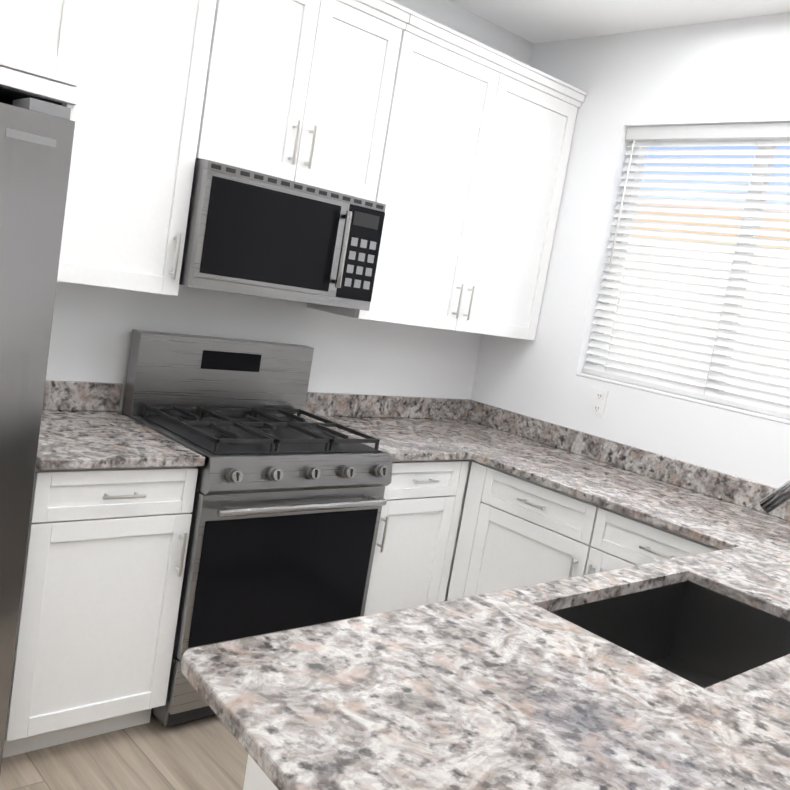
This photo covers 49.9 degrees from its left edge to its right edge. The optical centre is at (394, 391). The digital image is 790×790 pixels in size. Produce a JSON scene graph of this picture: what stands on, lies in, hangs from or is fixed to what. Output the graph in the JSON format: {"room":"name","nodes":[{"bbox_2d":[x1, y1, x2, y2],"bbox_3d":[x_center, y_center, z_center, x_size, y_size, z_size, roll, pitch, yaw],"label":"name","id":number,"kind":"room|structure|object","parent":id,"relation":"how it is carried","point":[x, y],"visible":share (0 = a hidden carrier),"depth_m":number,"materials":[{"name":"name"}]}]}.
{"room":"kitchen","nodes":[
{"label":"kitchen","id":0,"kind":"room"},
{"bbox_2d":[0,712,247,789],"bbox_3d":[-0.652,1.633,-0.685,8.500,0.120,6.900,3,10,-42],"label":"floor","id":1,"kind":"structure","parent":0,"point":[204,753],"depth_m":2.59,"materials":[{"name":"wood"}]},
{"bbox_2d":[0,98,74,772],"bbox_3d":[-1.482,0.126,2.139,0.925,1.855,0.734,3,10,-42],"label":"refrigerator","id":2,"kind":"object","parent":1,"relation":"on","point":[36,139],"visible":1,"depth_m":2.14,"materials":[{"name":"silver metal"}]},
{"bbox_2d":[0,0,87,120],"bbox_3d":[-1.485,-0.230,2.124,1.025,2.555,0.664,3,10,-42],"label":"upper cabinet","id":3,"kind":"object","parent":1,"relation":"on","point":[41,43],"visible":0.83,"depth_m":2.11,"materials":[{"name":"white wood"}]},
{"bbox_2d":[2,466,197,757],"bbox_3d":[-1.058,0.604,2.742,0.497,0.909,0.664,3,10,-42],"label":"base cabinet","id":4,"kind":"object","parent":1,"relation":"on","point":[105,560],"visible":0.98,"depth_m":2.52,"materials":[{"name":"white wood"}]},
{"bbox_2d":[36,410,204,469],"bbox_3d":[-0.983,0.142,2.688,0.498,0.030,0.653,3,10,-42],"label":"countertop","id":5,"kind":"structure","parent":4,"relation":"on","point":[71,439],"depth_m":2.59,"materials":[{"name":"stone"}]},
{"bbox_2d":[122,329,392,726],"bbox_3d":[-0.533,0.472,3.115,0.758,1.245,0.699,3,10,-42],"label":"gas range","id":6,"kind":"object","parent":1,"relation":"on","point":[289,502],"visible":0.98,"depth_m":2.95,"materials":[{"name":"silver metal"}]},
{"bbox_2d":[243,754,277,789],"bbox_3d":[-0.085,0.957,1.239,0.018,0.909,0.616,3,10,-42],"label":"peninsula end panel","id":7,"kind":"object","parent":1,"relation":"on","point":[256,778],"depth_m":1.40,"materials":[{"name":"white wood"}]},
{"bbox_2d":[364,459,474,615],"bbox_3d":[0.100,0.663,3.802,1.104,0.909,0.664,3,10,-42],"label":"base cabinet","id":8,"kind":"object","parent":1,"relation":"on","point":[418,535],"visible":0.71,"depth_m":3.37,"materials":[{"name":"white wood"}]},
{"bbox_2d":[447,461,600,600],"bbox_3d":[0.663,0.794,3.506,0.664,0.909,0.622,3,10,-42],"label":"base cabinet","id":9,"kind":"object","parent":1,"relation":"on","point":[515,531],"visible":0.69,"depth_m":3.30,"materials":[{"name":"white wood"}]},
{"bbox_2d":[585,506,720,574],"bbox_3d":[1.046,0.912,3.082,0.664,0.909,0.542,3,10,-42],"label":"base cabinet","id":10,"kind":"object","parent":1,"relation":"on","point":[619,540],"visible":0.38,"depth_m":2.93,"materials":[{"name":"white wood"}]},
{"bbox_3d":[0.775,0.996,2.067,1.166,0.909,0.674,3,10,-42],"label":"base cabinet","id":11,"kind":"object","parent":1,"relation":"on","visible":0},
{"bbox_2d":[181,592,676,789],"bbox_3d":[0.095,0.491,1.360,0.913,0.030,0.360,3,10,-42],"label":"countertop","id":12,"kind":"structure","parent":11,"relation":"on","point":[522,688],"depth_m":1.33,"materials":[{"name":"stone"}]},
{"bbox_2d":[182,536,772,663],"bbox_3d":[0.381,0.465,1.946,1.898,0.030,0.089,3,10,-42],"label":"countertop","id":13,"kind":"structure","parent":11,"relation":"on","point":[585,589],"depth_m":1.91,"materials":[{"name":"stone"}]},
{"bbox_2d":[303,416,789,621],"bbox_3d":[0.922,0.432,2.916,1.107,0.030,2.938,3,10,-42],"label":"countertop","id":14,"kind":"structure","parent":11,"relation":"on","point":[762,582],"depth_m":3.19,"materials":[{"name":"stone"}]},
{"bbox_2d":[551,581,789,687],"bbox_3d":[0.638,0.689,1.915,0.684,0.315,0.418,3,10,-42],"label":"undermount sink","id":15,"kind":"object","parent":14,"relation":"in","point":[700,636],"visible":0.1,"depth_m":2.18,"materials":[{"name":"black metal"}]},
{"bbox_2d":[361,654,789,789],"bbox_3d":[0.843,0.618,1.349,2.010,0.030,0.688,3,10,-42],"label":"countertop","id":16,"kind":"structure","parent":11,"relation":"on","point":[675,733],"depth_m":1.27,"materials":[{"name":"stone"}]},
{"bbox_2d":[759,480,789,512],"bbox_3d":[0.851,0.347,1.777,0.093,0.395,0.233,3,10,-42],"label":"faucet","id":17,"kind":"object","parent":16,"relation":"on","point":[775,499],"visible":1,"depth_m":1.83,"materials":[{"name":"metal"}]},
{"bbox_2d":[46,0,533,412],"bbox_3d":[-2.681,-0.486,1.537,8.350,2.810,0.150,3,10,-42],"label":"wall","id":18,"kind":"structure","parent":0,"point":[91,332],"depth_m":3.57,"materials":[{"name":"paint"}]},
{"bbox_2d":[42,380,122,410],"bbox_3d":[-1.180,0.013,2.910,0.496,0.101,0.020,3,10,-42],"label":"backsplash","id":19,"kind":"structure","parent":18,"relation":"attached to","point":[79,396],"depth_m":2.97,"materials":[{"name":"stone"}]},
{"bbox_2d":[57,0,216,295],"bbox_3d":[-0.901,-0.915,2.656,0.499,1.155,0.379,3,10,-42],"label":"upper cabinet","id":20,"kind":"object","parent":18,"relation":"attached to","point":[137,114],"visible":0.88,"depth_m":2.60,"materials":[{"name":"white wood"}]},
{"bbox_2d":[196,0,411,200],"bbox_3d":[-0.398,-1.111,3.056,0.762,0.706,0.379,3,10,-42],"label":"upper cabinet","id":21,"kind":"object","parent":18,"relation":"attached to","point":[300,91],"visible":0.88,"depth_m":2.94,"materials":[{"name":"white wood"}]},
{"bbox_2d":[179,160,385,310],"bbox_3d":[-0.462,-0.553,3.094,0.756,0.409,0.463,3,10,-42],"label":"microwave","id":22,"kind":"object","parent":21,"relation":"attached to","point":[250,232],"visible":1,"depth_m":2.91,"materials":[{"name":"silver metal"}]},
{"bbox_2d":[304,392,469,418],"bbox_3d":[-0.034,0.072,3.958,1.076,0.101,0.023,3,10,-42],"label":"backsplash","id":23,"kind":"structure","parent":18,"relation":"attached to","point":[317,403],"depth_m":3.93,"materials":[{"name":"stone"}]},
{"bbox_2d":[307,11,586,339],"bbox_3d":[0.255,-0.857,3.715,1.102,1.155,0.379,3,10,-42],"label":"upper cabinet","id":24,"kind":"object","parent":18,"relation":"attached to","point":[476,149],"visible":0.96,"depth_m":3.55,"materials":[{"name":"white wood"}]},
{"bbox_2d":[447,0,789,43],"bbox_3d":[-0.172,-1.235,-1.049,8.500,0.120,6.900,3,10,-42],"label":"ceiling","id":25,"kind":"structure","parent":0,"point":[536,21],"depth_m":3.59,"materials":[{"name":"paint"}]},
{"bbox_2d":[470,12,789,488],"bbox_3d":[2.664,0.355,1.951,0.150,2.810,6.900,3,10,-42],"label":"wall","id":26,"kind":"structure","parent":0,"point":[732,71],"depth_m":3.73,"materials":[{"name":"paint"}]},
{"bbox_2d":[589,388,608,416],"bbox_3d":[0.904,0.050,3.771,0.008,0.118,0.075,3,10,-42],"label":"electrical outlet","id":27,"kind":"object","parent":26,"relation":"attached to","point":[598,402],"visible":1,"depth_m":3.77,"materials":[{"name":"white plastic"}]},
{"bbox_2d":[466,399,789,520],"bbox_3d":[1.328,0.386,3.280,0.020,0.101,2.923,3,10,-42],"label":"backsplash","id":28,"kind":"structure","parent":26,"relation":"attached to","point":[730,488],"depth_m":3.61,"materials":[{"name":"stone"}]},
{"bbox_2d":[577,146,789,423],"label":"window","id":29,"kind":"structure","parent":26,"relation":"in","point":[714,404],"depth_m":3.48,"materials":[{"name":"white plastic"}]},
{"bbox_2d":[582,123,789,418],"bbox_3d":[1.348,-0.504,3.386,0.067,1.098,1.204,3,10,-42],"label":"window blinds","id":30,"kind":"object","parent":29,"relation":"attached to","point":[768,134],"visible":1,"depth_m":3.48,"materials":[{"name":"white plastic"}]}
]}

